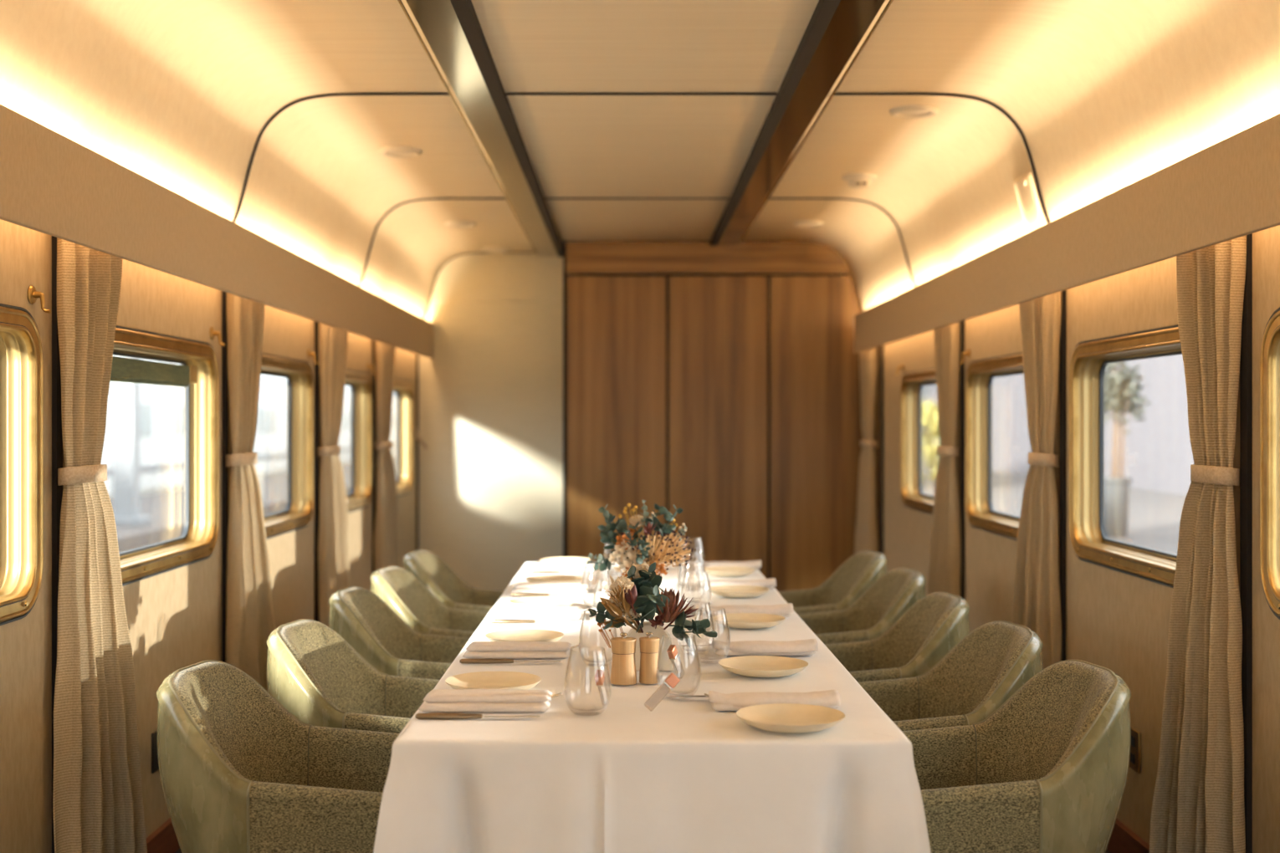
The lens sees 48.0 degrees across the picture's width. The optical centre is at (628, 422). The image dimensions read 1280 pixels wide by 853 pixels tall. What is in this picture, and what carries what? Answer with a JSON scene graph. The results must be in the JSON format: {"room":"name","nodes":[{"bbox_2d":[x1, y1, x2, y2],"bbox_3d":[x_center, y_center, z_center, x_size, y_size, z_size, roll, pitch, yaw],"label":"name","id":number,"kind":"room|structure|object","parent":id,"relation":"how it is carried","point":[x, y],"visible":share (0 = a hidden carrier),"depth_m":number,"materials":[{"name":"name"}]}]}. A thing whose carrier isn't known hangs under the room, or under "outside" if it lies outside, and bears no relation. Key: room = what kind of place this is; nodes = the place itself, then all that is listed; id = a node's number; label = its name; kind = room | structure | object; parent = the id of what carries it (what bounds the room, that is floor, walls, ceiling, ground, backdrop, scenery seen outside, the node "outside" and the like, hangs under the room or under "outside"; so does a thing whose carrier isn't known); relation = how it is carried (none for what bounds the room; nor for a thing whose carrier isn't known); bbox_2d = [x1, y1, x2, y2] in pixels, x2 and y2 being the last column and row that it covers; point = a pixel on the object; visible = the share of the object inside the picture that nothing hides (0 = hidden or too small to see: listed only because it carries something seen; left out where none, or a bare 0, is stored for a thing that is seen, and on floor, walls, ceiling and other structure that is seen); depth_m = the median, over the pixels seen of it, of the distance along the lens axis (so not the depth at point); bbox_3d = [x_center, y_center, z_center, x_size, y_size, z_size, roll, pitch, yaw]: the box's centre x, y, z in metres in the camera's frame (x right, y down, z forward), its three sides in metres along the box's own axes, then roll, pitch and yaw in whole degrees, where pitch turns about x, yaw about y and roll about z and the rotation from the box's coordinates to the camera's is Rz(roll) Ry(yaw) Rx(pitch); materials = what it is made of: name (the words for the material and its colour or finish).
{"room":"train carriage","nodes":[
{"label":"train carriage","id":0,"kind":"room"},
{"bbox_2d":[0,219,416,852],"bbox_3d":[-1.455,0.304,3.768,0.100,2.031,11.844,0,0,0],"label":"wall","id":1,"kind":"structure","parent":0,"point":[174,617],"depth_m":4.24,"materials":[{"name":"fabric"}]},
{"bbox_2d":[0,303,43,625],"bbox_3d":[-1.447,0.094,2.837,0.116,0.718,1.202,0,0,0],"label":"window","id":2,"kind":"structure","parent":1,"relation":"in","point":[21,346],"depth_m":3.38,"materials":[{"name":"gold metal"}]},
{"bbox_2d":[27,285,51,313],"bbox_3d":[-1.382,-0.289,3.385,0.045,0.066,0.045,0,0,0],"label":"coat hook","id":3,"kind":"object","parent":1,"relation":"attached to","point":[33,294],"visible":1,"depth_m":3.38,"materials":[{"name":"gold metal"}]},
{"bbox_2d":[51,235,62,852],"bbox_3d":[-1.399,0.334,3.526,0.012,1.759,0.038,0,0,0],"label":"trim","id":4,"kind":"structure","parent":1,"relation":"attached to","point":[57,437],"depth_m":3.51,"materials":[{"name":"black wood"}]},
{"bbox_2d":[52,237,147,852],"bbox_3d":[-1.345,0.340,3.742,0.096,1.900,0.593,0,0,3],"label":"window curtain","id":5,"kind":"object","parent":1,"relation":"hanging from","point":[98,802],"visible":0.92,"depth_m":3.58,"materials":[{"name":"fabric"}]},
{"bbox_2d":[146,818,179,852],"bbox_3d":[-1.395,1.266,3.795,0.020,0.107,11.590,0,0,0],"label":"baseboard","id":6,"kind":"structure","parent":1,"relation":"attached to","point":[163,840],"depth_m":4.31,"materials":[{"name":"red wood"}]},
{"bbox_2d":[112,325,219,586],"bbox_3d":[-1.447,0.094,4.305,0.116,0.718,1.202,0,0,0],"label":"window","id":7,"kind":"structure","parent":1,"relation":"in","point":[197,543],"depth_m":4.83,"materials":[{"name":"gold metal"}]},
{"bbox_2d":[110,356,197,387],"bbox_3d":[-1.445,-0.150,4.308,0.028,0.071,0.945,0,0,0],"label":"roller blind","id":8,"kind":"object","parent":7,"relation":"attached to","point":[123,370],"visible":0.73,"depth_m":4.33,"materials":[{"name":"grey fabric"}]},
{"bbox_2d":[0,103,433,358],"bbox_3d":[-1.353,-0.543,3.795,0.104,0.235,11.590,0,0,0],"label":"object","id":9,"kind":"structure","parent":1,"relation":"attached to","point":[51,184],"depth_m":4.01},
{"bbox_2d":[221,291,228,662],"bbox_3d":[-1.399,0.334,4.994,0.012,1.759,0.038,0,0,0],"label":"trim","id":10,"kind":"structure","parent":1,"relation":"attached to","point":[224,335],"depth_m":4.97,"materials":[{"name":"black"}]},
{"bbox_2d":[225,292,275,691],"bbox_3d":[-1.334,0.340,5.214,0.097,1.900,0.569,0,0,7],"label":"window curtain","id":11,"kind":"object","parent":1,"relation":"hanging from","point":[250,620],"visible":0.6,"depth_m":5.05,"materials":[{"name":"fabric"}]},
{"bbox_2d":[261,353,313,539],"bbox_3d":[-1.447,0.094,5.776,0.116,0.718,1.202,0,0,0],"label":"window","id":12,"kind":"structure","parent":1,"relation":"in","point":[298,514],"depth_m":6.32,"materials":[{"name":"gold metal"}]},
{"bbox_2d":[314,321,318,621],"bbox_3d":[-1.399,0.334,6.465,0.012,1.759,0.038,0,0,0],"label":"trim","id":13,"kind":"structure","parent":1,"relation":"attached to","point":[316,324],"depth_m":6.45,"materials":[{"name":"black"}]},
{"bbox_2d":[317,322,349,627],"bbox_3d":[-1.335,0.340,6.688,0.100,1.900,0.567,0,0,7],"label":"window curtain","id":14,"kind":"object","parent":1,"relation":"hanging from","point":[333,545],"visible":0.59,"depth_m":6.49,"materials":[{"name":"fabric"}]},
{"bbox_2d":[344,368,372,512],"bbox_3d":[-1.447,0.094,7.230,0.116,0.718,1.202,0,0,0],"label":"window","id":15,"kind":"structure","parent":1,"relation":"in","point":[360,382],"depth_m":7.78,"materials":[{"name":"gold metal"}]},
{"bbox_2d":[372,339,375,573],"bbox_3d":[-1.399,0.334,7.919,0.012,1.759,0.038,0,0,0],"label":"trim","id":16,"kind":"structure","parent":1,"relation":"attached to","point":[373,340],"depth_m":7.90,"materials":[{"name":"black"}]},
{"bbox_2d":[373,340,400,571],"bbox_3d":[-1.338,0.340,8.125,0.098,1.900,0.563,0,0,6],"label":"window curtain","id":17,"kind":"object","parent":1,"relation":"hanging from","point":[386,540],"visible":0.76,"depth_m":7.94,"materials":[{"name":"fabric"}]},
{"bbox_2d":[393,378,413,496],"bbox_3d":[-1.447,0.094,8.730,0.116,0.718,1.202,0,0,0],"label":"window","id":18,"kind":"structure","parent":1,"relation":"in","point":[403,391],"depth_m":9.28,"materials":[{"name":"gold metal"}]},
{"bbox_2d":[416,353,419,550],"bbox_3d":[-1.399,0.334,9.550,0.012,1.759,0.030,0,0,0],"label":"trim","id":19,"kind":"structure","parent":1,"relation":"attached to","point":[417,355],"depth_m":9.54,"materials":[{"name":"black"}]},
{"bbox_2d":[358,197,916,286],"bbox_3d":[0.045,-0.868,7.240,2.870,0.522,0.022,0,0,0],"label":"trim","id":20,"kind":"structure","parent":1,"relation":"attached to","point":[869,202],"depth_m":7.23,"materials":[{"name":"black"}]},
{"bbox_2d":[232,92,1050,223],"bbox_3d":[0.045,-0.868,4.936,2.870,0.522,0.022,0,0,0],"label":"trim","id":21,"kind":"structure","parent":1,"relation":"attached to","point":[288,105],"depth_m":4.93,"materials":[{"name":"black"}]},
{"bbox_2d":[419,302,563,590],"bbox_3d":[0.045,0.020,9.640,3.100,2.600,0.100,0,0,0],"label":"wall","id":22,"kind":"structure","parent":0,"point":[491,388],"depth_m":9.59,"materials":[{"name":"paint"}]},
{"bbox_2d":[430,252,563,302],"bbox_3d":[-0.907,-0.974,9.580,0.995,0.343,0.020,0,0,0],"label":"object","id":23,"kind":"structure","parent":22,"relation":"attached to","point":[483,277],"depth_m":9.57,"materials":[{"name":"paint"}]},
{"bbox_2d":[0,0,1279,319],"bbox_3d":[0.045,-0.884,3.820,2.927,0.551,11.640,0,0,0],"label":"ceiling","id":24,"kind":"structure","parent":0,"point":[1104,96],"depth_m":4.67,"materials":[{"name":"beige paint"}]},
{"bbox_2d":[378,146,421,158],"bbox_3d":[-0.945,-1.121,5.970,0.176,0.018,0.176,0,0,0],"label":"recessed light","id":25,"kind":"object","parent":24,"relation":"in","point":[391,151],"visible":1,"depth_m":5.95,"materials":[{"name":"beige plastic"}]},
{"bbox_2d":[397,0,537,255],"bbox_3d":[-0.603,-1.119,3.785,0.006,0.020,11.570,0,0,0],"label":"trim","id":26,"kind":"structure","parent":24,"relation":"attached to","point":[399,1],"depth_m":4.97,"materials":[{"name":"gold metal"}]},
{"bbox_2d":[400,0,558,256],"bbox_3d":[-0.516,-1.116,3.785,0.169,0.030,11.570,0,0,0],"label":"ceiling beam","id":27,"kind":"structure","parent":24,"relation":"attached to","point":[437,23],"depth_m":4.93,"materials":[{"name":"brown wood"}]},
{"bbox_2d":[450,0,563,256],"bbox_3d":[-0.442,-1.114,3.785,0.044,0.030,11.570,0,0,0],"label":"trim","id":28,"kind":"structure","parent":24,"relation":"attached to","point":[464,10],"depth_m":4.94,"materials":[{"name":"black"}]},
{"bbox_2d":[710,0,840,245],"bbox_3d":[0.532,-1.114,3.480,0.044,0.030,10.960,0,0,0],"label":"trim","id":29,"kind":"structure","parent":24,"relation":"attached to","point":[825,10],"depth_m":4.89,"materials":[{"name":"black"}]},
{"bbox_2d":[717,0,893,245],"bbox_3d":[0.606,-1.116,3.480,0.169,0.030,10.960,0,0,0],"label":"trim","id":30,"kind":"structure","parent":24,"relation":"attached to","point":[852,21],"depth_m":4.90,"materials":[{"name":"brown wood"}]},
{"bbox_2d":[842,173,876,189],"bbox_3d":[1.060,-1.103,6.600,0.156,0.055,0.156,0,0,0],"label":"smoke detector","id":31,"kind":"object","parent":24,"relation":"attached to","point":[856,181],"visible":1,"depth_m":6.56,"materials":[{"name":"beige plastic"}]},
{"bbox_2d":[889,104,938,118],"bbox_3d":[1.034,-1.121,5.200,0.176,0.018,0.176,0,0,0],"label":"recessed light","id":32,"kind":"object","parent":24,"relation":"in","point":[910,111],"visible":1,"depth_m":5.20,"materials":[{"name":"beige plastic"}]},
{"bbox_2d":[1013,171,1047,232],"bbox_3d":[1.432,-0.740,5.058,0.113,0.252,0.286,0,0,0],"label":"cove cover","id":33,"kind":"object","parent":24,"relation":"attached to","point":[1033,217],"visible":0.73,"depth_m":5.04,"materials":[{"name":"white plastic"}]},
{"bbox_2d":[174,848,1111,852],"bbox_3d":[0.045,1.345,3.795,3.100,0.050,11.790,0,0,0],"label":"floor","id":34,"kind":"structure","parent":0,"point":[178,851],"depth_m":4.42,"materials":[{"name":"wood"}]},
{"bbox_2d":[156,660,399,852],"bbox_3d":[-0.733,0.931,3.130,0.552,0.782,0.585,0,0,0],"label":"tub chair","id":35,"kind":"object","parent":34,"relation":"on","point":[239,773],"visible":0.92,"depth_m":2.91,"materials":[{"name":"green fabric"}]},
{"bbox_2d":[266,619,440,733],"bbox_3d":[-0.673,0.931,3.811,0.552,0.782,0.585,0,0,1],"label":"tub chair","id":36,"kind":"object","parent":34,"relation":"on","point":[313,672],"visible":0.39,"depth_m":3.89,"materials":[{"name":"green fabric"}]},
{"bbox_2d":[328,586,470,680],"bbox_3d":[-0.679,0.931,4.609,0.552,0.782,0.585,0,0,-1],"label":"tub chair","id":37,"kind":"object","parent":34,"relation":"on","point":[357,614],"visible":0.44,"depth_m":4.67,"materials":[{"name":"green fabric"}]},
{"bbox_2d":[370,566,488,638],"bbox_3d":[-0.667,0.931,5.271,0.552,0.782,0.585,0,0,1],"label":"tub chair","id":38,"kind":"object","parent":34,"relation":"on","point":[399,589],"visible":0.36,"depth_m":5.40,"materials":[{"name":"green fabric"}]},
{"bbox_2d":[402,550,504,612],"bbox_3d":[-0.656,0.931,5.951,0.552,0.782,0.585,0,0,2],"label":"tub chair","id":39,"kind":"object","parent":34,"relation":"on","point":[439,579],"visible":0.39,"depth_m":6.09,"materials":[{"name":"green fabric"}]},
{"bbox_2d":[563,241,862,592],"bbox_3d":[0.543,0.097,9.268,1.899,2.447,0.624,0,0,0],"label":"wood panel wall","id":40,"kind":"structure","parent":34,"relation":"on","point":[719,385],"depth_m":8.96,"materials":[{"name":"brown wood"}]},
{"bbox_2d":[778,550,887,614],"bbox_3d":[0.791,0.931,5.931,0.552,0.782,0.585,0,0,-1],"label":"tub chair","id":41,"kind":"object","parent":34,"relation":"on","point":[861,570],"visible":0.3,"depth_m":6.06,"materials":[{"name":"green fabric"}]},
{"bbox_2d":[797,567,926,645],"bbox_3d":[0.801,0.931,5.221,0.552,0.782,0.585,0,0,-1],"label":"tub chair","id":42,"kind":"object","parent":34,"relation":"on","point":[893,593],"visible":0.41,"depth_m":5.34,"materials":[{"name":"green fabric"}]},
{"bbox_2d":[824,591,969,682],"bbox_3d":[0.777,0.931,4.459,0.552,0.782,0.585,0,0,1],"label":"tub chair","id":43,"kind":"object","parent":34,"relation":"on","point":[932,627],"visible":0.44,"depth_m":4.56,"materials":[{"name":"green fabric"}]},
{"bbox_2d":[858,620,1043,731],"bbox_3d":[0.801,0.931,3.781,0.552,0.782,0.585,0,0,-1],"label":"tub chair","id":44,"kind":"object","parent":34,"relation":"on","point":[984,669],"visible":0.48,"depth_m":3.90,"materials":[{"name":"green fabric"}]},
{"bbox_2d":[901,660,1131,852],"bbox_3d":[0.801,0.931,3.140,0.552,0.782,0.585,0,0,0],"label":"tub chair","id":45,"kind":"object","parent":34,"relation":"on","point":[1046,771],"visible":0.86,"depth_m":2.92,"materials":[{"name":"fabric"}]},
{"bbox_3d":[0.043,0.949,4.228,0.890,0.742,3.265,0,0,0],"label":"dining table","id":46,"kind":"object","parent":34,"relation":"on","visible":0},
{"bbox_2d":[373,562,931,852],"bbox_3d":[0.037,0.879,4.228,1.109,0.622,3.479,0,0,0],"label":"tablecloth","id":47,"kind":"object","parent":46,"relation":"on","point":[687,775],"visible":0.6,"depth_m":2.58,"materials":[{"name":"white fabric"}]},
{"bbox_2d":[415,713,540,719],"bbox_3d":[-0.288,0.563,2.753,0.238,0.012,0.015,0,0,0],"label":"table knife","id":48,"kind":"object","parent":47,"relation":"on","point":[419,716],"visible":1,"depth_m":2.75,"materials":[{"name":"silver metal"}]},
{"bbox_2d":[418,689,552,711],"bbox_3d":[-0.281,0.552,2.859,0.257,0.029,0.108,0,0,0],"label":"napkin","id":49,"kind":"object","parent":47,"relation":"on","point":[439,700],"visible":1,"depth_m":2.84,"materials":[{"name":"fabric"}]},
{"bbox_2d":[445,671,541,690],"bbox_3d":[-0.285,0.555,3.040,0.202,0.024,0.202,0,0,0],"label":"plate","id":50,"kind":"object","parent":47,"relation":"on","point":[479,680],"visible":0.7,"depth_m":3.09,"materials":[{"name":"beige ceramic"}]},
{"bbox_2d":[459,659,560,664],"bbox_3d":[-0.278,0.563,3.389,0.238,0.012,0.015,0,0,0],"label":"table knife","id":51,"kind":"object","parent":47,"relation":"on","point":[462,661],"visible":1,"depth_m":3.38,"materials":[{"name":"silver metal"}]},
{"bbox_2d":[462,641,571,659],"bbox_3d":[-0.269,0.552,3.494,0.257,0.029,0.108,0,0,0],"label":"napkin","id":52,"kind":"object","parent":47,"relation":"on","point":[475,650],"visible":1,"depth_m":3.47,"materials":[{"name":"fabric"}]},
{"bbox_2d":[485,629,563,642],"bbox_3d":[-0.265,0.555,3.680,0.202,0.024,0.202,0,0,0],"label":"plate","id":53,"kind":"object","parent":47,"relation":"on","point":[519,635],"visible":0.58,"depth_m":3.74,"materials":[{"name":"beige ceramic"}]},
{"bbox_2d":[491,605,583,619],"bbox_3d":[-0.262,0.552,4.174,0.257,0.029,0.108,0,0,0],"label":"napkin","id":54,"kind":"object","parent":47,"relation":"on","point":[531,612],"visible":0.99,"depth_m":4.15,"materials":[{"name":"fabric"}]},
{"bbox_2d":[508,597,575,606],"bbox_3d":[-0.262,0.555,4.380,0.202,0.024,0.202,0,0,0],"label":"plate","id":55,"kind":"object","parent":47,"relation":"on","point":[526,601],"visible":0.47,"depth_m":4.44,"materials":[{"name":"beige ceramic"}]},
{"bbox_2d":[512,582,590,593],"bbox_3d":[-0.257,0.552,4.804,0.257,0.029,0.108,0,0,0],"label":"napkin","id":56,"kind":"object","parent":47,"relation":"on","point":[521,587],"visible":0.95,"depth_m":4.78,"materials":[{"name":"fabric"}]},
{"bbox_2d":[525,575,583,583],"bbox_3d":[-0.258,0.555,5.020,0.202,0.024,0.202,0,0,0],"label":"plate","id":57,"kind":"object","parent":47,"relation":"on","point":[573,579],"visible":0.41,"depth_m":5.08,"materials":[{"name":"beige ceramic"}]},
{"bbox_2d":[527,562,594,571],"bbox_3d":[-0.255,0.552,5.504,0.257,0.029,0.108,0,0,0],"label":"napkin","id":58,"kind":"object","parent":47,"relation":"on","point":[560,566],"visible":0.95,"depth_m":5.48,"materials":[{"name":"fabric"}]},
{"bbox_2d":[610,632,636,685],"bbox_3d":[-0.010,0.512,3.130,0.057,0.109,0.057,0,0,0],"label":"pepper mill","id":59,"kind":"object","parent":47,"relation":"on","point":[623,672],"visible":1,"depth_m":3.11,"materials":[{"name":"brown wood"}]},
{"bbox_2d":[625,621,672,670],"bbox_3d":[0.046,0.514,3.310,0.112,0.106,0.053,0,0,0],"label":"flower vase","id":60,"kind":"object","parent":47,"relation":"on","point":[665,664],"visible":0.3,"depth_m":3.29,"materials":[{"name":"beige ceramic"}]},
{"bbox_2d":[588,562,717,648],"bbox_3d":[0.052,0.418,3.304,0.290,0.202,0.239,0,0,-3],"label":"flower bouquet","id":61,"kind":"object","parent":60,"relation":"in","point":[637,593],"visible":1,"depth_m":3.24,"materials":[{"name":"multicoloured plant"}]},
{"bbox_2d":[639,632,660,684],"bbox_3d":[0.046,0.512,3.140,0.045,0.109,0.045,0,0,0],"label":"pepper mill","id":62,"kind":"object","parent":47,"relation":"on","point":[649,646],"visible":1,"depth_m":3.12,"materials":[{"name":"brown wood"}]},
{"bbox_2d":[644,672,680,711],"bbox_3d":[0.067,0.530,2.830,0.070,0.075,0.015,0,0,0],"label":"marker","id":63,"kind":"object","parent":47,"relation":"on","point":[672,680],"visible":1,"depth_m":2.83,"materials":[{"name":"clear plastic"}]},
{"bbox_2d":[694,560,761,570],"bbox_3d":[0.382,0.548,5.537,0.253,0.038,0.107,0,0,0],"label":"napkin","id":64,"kind":"object","parent":47,"relation":"on","point":[755,565],"visible":0.74,"depth_m":5.50,"materials":[{"name":"fabric"}]},
{"bbox_2d":[701,566,755,577],"bbox_3d":[0.370,0.555,5.330,0.202,0.024,0.202,0,0,0],"label":"plate","id":65,"kind":"object","parent":47,"relation":"on","point":[724,571],"visible":0.96,"depth_m":5.37,"materials":[{"name":"beige ceramic"}]},
{"bbox_2d":[700,578,776,589],"bbox_3d":[0.371,0.548,4.897,0.253,0.038,0.107,0,0,0],"label":"napkin","id":66,"kind":"object","parent":47,"relation":"on","point":[768,583],"visible":0.66,"depth_m":4.86,"materials":[{"name":"fabric"}]},
{"bbox_2d":[707,585,769,598],"bbox_3d":[0.360,0.555,4.700,0.202,0.024,0.202,0,0,0],"label":"plate","id":67,"kind":"object","parent":47,"relation":"on","point":[734,591],"visible":0.98,"depth_m":4.74,"materials":[{"name":"beige ceramic"}]},
{"bbox_2d":[712,613,785,629],"bbox_3d":[0.335,0.555,4.000,0.202,0.024,0.202,0,0,0],"label":"plate","id":68,"kind":"object","parent":47,"relation":"on","point":[743,621],"visible":0.99,"depth_m":4.04,"materials":[{"name":"beige ceramic"}]},
{"bbox_2d":[705,603,793,617],"bbox_3d":[0.351,0.548,4.217,0.253,0.038,0.107,0,0,0],"label":"napkin","id":69,"kind":"object","parent":47,"relation":"on","point":[783,610],"visible":0.88,"depth_m":4.17,"materials":[{"name":"fabric"}]},
{"bbox_2d":[718,655,808,677],"bbox_3d":[0.305,0.555,3.250,0.202,0.024,0.202,0,0,0],"label":"plate","id":70,"kind":"object","parent":47,"relation":"on","point":[747,666],"visible":1,"depth_m":3.29,"materials":[{"name":"beige ceramic"}]},
{"bbox_2d":[711,639,818,655],"bbox_3d":[0.332,0.548,3.527,0.253,0.038,0.107,0,0,0],"label":"napkin","id":71,"kind":"object","parent":47,"relation":"on","point":[800,647],"visible":1,"depth_m":3.49,"materials":[{"name":"fabric"}]},
{"bbox_2d":[708,689,839,711],"bbox_3d":[0.286,0.548,2.857,0.253,0.038,0.107,0,0,0],"label":"napkin","id":72,"kind":"object","parent":47,"relation":"on","point":[828,698],"visible":0.9,"depth_m":2.82,"materials":[{"name":"fabric"}]},
{"bbox_2d":[736,703,844,733],"bbox_3d":[0.302,0.555,2.680,0.202,0.024,0.202,0,0,0],"label":"plate","id":73,"kind":"object","parent":47,"relation":"on","point":[778,718],"visible":1,"depth_m":2.71,"materials":[{"name":"beige ceramic"}]},
{"bbox_3d":[0.045,0.514,4.250,0.112,0.106,0.053,0,0,0],"label":"flower vase","id":74,"kind":"object","parent":47,"relation":"on","visible":0},
{"bbox_2d":[586,500,693,577],"bbox_3d":[0.052,0.341,4.138,0.296,0.233,0.250,0,0,-25],"label":"flower bouquet","id":75,"kind":"object","parent":74,"relation":"in","point":[629,551],"visible":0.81,"depth_m":4.15,"materials":[{"name":"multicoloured plant"}]},
{"bbox_2d":[873,225,1279,852],"bbox_3d":[1.545,0.304,3.845,0.100,2.031,11.690,0,0,0],"label":"wall","id":76,"kind":"structure","parent":0,"point":[1117,622],"depth_m":4.33,"materials":[{"name":"paint"}]},
{"bbox_2d":[855,347,878,553],"bbox_3d":[1.431,0.340,8.723,0.100,1.900,0.449,0,0,-9],"label":"window curtain","id":77,"kind":"object","parent":76,"relation":"hanging from","point":[866,534],"visible":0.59,"depth_m":8.61,"materials":[{"name":"fabric"}]},
{"bbox_2d":[880,345,883,554],"bbox_3d":[1.489,0.334,8.440,0.012,1.759,0.040,0,0,0],"label":"trim","id":78,"kind":"structure","parent":76,"relation":"attached to","point":[882,346],"depth_m":8.42,"materials":[{"name":"black"}]},
{"bbox_2d":[901,368,936,515],"bbox_3d":[1.537,0.094,7.240,0.116,0.718,1.202,0,0,0],"label":"window","id":79,"kind":"structure","parent":76,"relation":"in","point":[913,497],"depth_m":7.79,"materials":[{"name":"gold metal"}]},
{"bbox_2d":[926,322,961,597],"bbox_3d":[1.431,0.340,6.599,0.107,1.900,0.443,0,0,-9],"label":"window curtain","id":80,"kind":"object","parent":76,"relation":"hanging from","point":[944,563],"visible":0.65,"depth_m":6.45,"materials":[{"name":"fabric"}]},
{"bbox_2d":[960,320,964,599],"bbox_3d":[1.489,0.334,6.413,0.012,1.759,0.040,0,0,0],"label":"trim","id":81,"kind":"structure","parent":76,"relation":"attached to","point":[962,323],"depth_m":6.39,"materials":[{"name":"black"}]},
{"bbox_2d":[965,352,1023,541],"bbox_3d":[1.537,0.094,5.733,0.116,0.718,1.202,0,0,0],"label":"window","id":82,"kind":"structure","parent":76,"relation":"in","point":[981,515],"depth_m":6.28,"materials":[{"name":"gold metal"}]},
{"bbox_2d":[1011,291,1061,670],"bbox_3d":[1.437,0.340,5.115,0.096,1.900,0.459,0,0,-3],"label":"window curtain","id":83,"kind":"object","parent":76,"relation":"hanging from","point":[1036,606],"visible":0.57,"depth_m":4.96,"materials":[{"name":"fabric"}]},
{"bbox_2d":[1059,289,1066,661],"bbox_3d":[1.489,0.334,4.930,0.012,1.759,0.040,0,0,0],"label":"trim","id":84,"kind":"structure","parent":76,"relation":"attached to","point":[1062,349],"depth_m":4.91,"materials":[{"name":"black"}]},
{"bbox_2d":[854,113,1279,353],"bbox_3d":[1.443,-0.543,3.430,0.104,0.235,10.860,0,0,0],"label":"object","id":85,"kind":"structure","parent":76,"relation":"attached to","point":[1229,189],"depth_m":4.11,"materials":[{"name":"paint"}]},
{"bbox_2d":[1069,324,1182,588],"bbox_3d":[1.537,0.094,4.250,0.116,0.718,1.202,0,0,0],"label":"window","id":86,"kind":"structure","parent":76,"relation":"in","point":[1090,543],"depth_m":4.78,"materials":[{"name":"gold metal"}]},
{"bbox_2d":[1106,819,1149,852],"bbox_3d":[1.485,1.266,3.480,0.020,0.107,10.960,0,0,0],"label":"baseboard","id":87,"kind":"structure","parent":76,"relation":"attached to","point":[1123,840],"depth_m":4.29,"materials":[{"name":"red wood"}]},
{"bbox_2d":[1128,727,1141,773],"bbox_3d":[1.490,0.965,4.240,0.011,0.120,0.090,0,0,0],"label":"wall socket","id":88,"kind":"object","parent":76,"relation":"attached to","point":[1134,764],"visible":0.77,"depth_m":4.22,"materials":[{"name":"gold metal"}]},
{"bbox_2d":[1149,235,1246,852],"bbox_3d":[1.437,0.340,3.652,0.096,1.900,0.456,0,0,-3],"label":"window curtain","id":89,"kind":"object","parent":76,"relation":"hanging from","point":[1198,806],"visible":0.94,"depth_m":3.55,"materials":[{"name":"fabric"}]},
{"bbox_2d":[1239,233,1252,852],"bbox_3d":[1.489,0.334,3.468,0.012,1.759,0.040,0,0,0],"label":"trim","id":90,"kind":"structure","parent":76,"relation":"attached to","point":[1246,362],"depth_m":3.45,"materials":[{"name":"black"}]},
{"bbox_2d":[1259,307,1279,619],"bbox_3d":[1.537,0.094,2.788,0.116,0.718,1.202,0,0,0],"label":"window","id":91,"kind":"structure","parent":76,"relation":"in","point":[1270,346],"depth_m":3.34,"materials":[{"name":"gold metal"}]},
{"bbox_2d":[1104,476,1131,537],"bbox_3d":[5.100,0.890,15.100,0.340,0.620,0.340,0,0,0],"label":"tub","id":92,"kind":"object","parent":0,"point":[1116,488],"depth_m":14.98,"materials":[{"name":"grey"}]},
{"label":"outside","id":93,"kind":"structure","parent":0,"visible":0},
{"bbox_3d":[-45.852,2.395,50.000,88.295,0.250,180.000,0,0,0],"label":"ground","id":94,"kind":"structure","parent":93,"visible":0},
{"bbox_2d":[101,358,395,499],"bbox_3d":[-12.188,0.370,54.000,2.825,3.700,102.000,0,0,0],"label":"building exterior","id":95,"kind":"structure","parent":94,"relation":"on","point":[161,407],"depth_m":34.35,"materials":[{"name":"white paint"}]},
{"bbox_2d":[110,457,395,552],"bbox_3d":[-7.850,1.845,55.000,3.300,0.850,130.000,0,0,0],"label":"platform","id":96,"kind":"object","parent":94,"relation":"on","point":[166,509],"depth_m":23.83,"materials":[{"name":"concrete"}]},
{"bbox_2d":[112,355,150,527],"bbox_3d":[-6.900,-0.680,19.800,0.500,4.200,0.500,0,0,0],"label":"post","id":97,"kind":"object","parent":96,"relation":"on","point":[126,396],"visible":0.48,"depth_m":19.66,"materials":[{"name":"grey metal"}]},
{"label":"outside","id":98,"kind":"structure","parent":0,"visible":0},
{"bbox_2d":[921,460,1186,555],"bbox_3d":[30.872,1.860,50.000,58.255,1.320,180.000,0,0,0],"label":"platform","id":99,"kind":"object","parent":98,"point":[1154,517],"depth_m":20.14,"materials":[{"name":"concrete"}]},
{"bbox_2d":[921,399,941,482],"bbox_3d":[5.696,0.440,28.962,2.808,1.822,6.326,0,0,0],"label":"shrub","id":100,"kind":"object","parent":99,"relation":"on","point":[929,410],"visible":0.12,"depth_m":26.67,"materials":[{"name":"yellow plant"}]},
{"bbox_2d":[921,354,1193,495],"bbox_3d":[11.200,-1.525,44.000,4.600,5.450,60.400,0,0,0],"label":"building","id":101,"kind":"structure","parent":99,"relation":"on","point":[1158,456],"depth_m":25.71,"materials":[{"name":"grey metal"}]},
{"bbox_2d":[1104,361,1151,537],"bbox_3d":[5.128,0.150,15.102,0.667,2.101,0.670,0,0,-3],"label":"potted tree","id":102,"kind":"object","parent":99,"relation":"on","point":[1118,390],"visible":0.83,"depth_m":14.98,"materials":[{"name":"green plant"}]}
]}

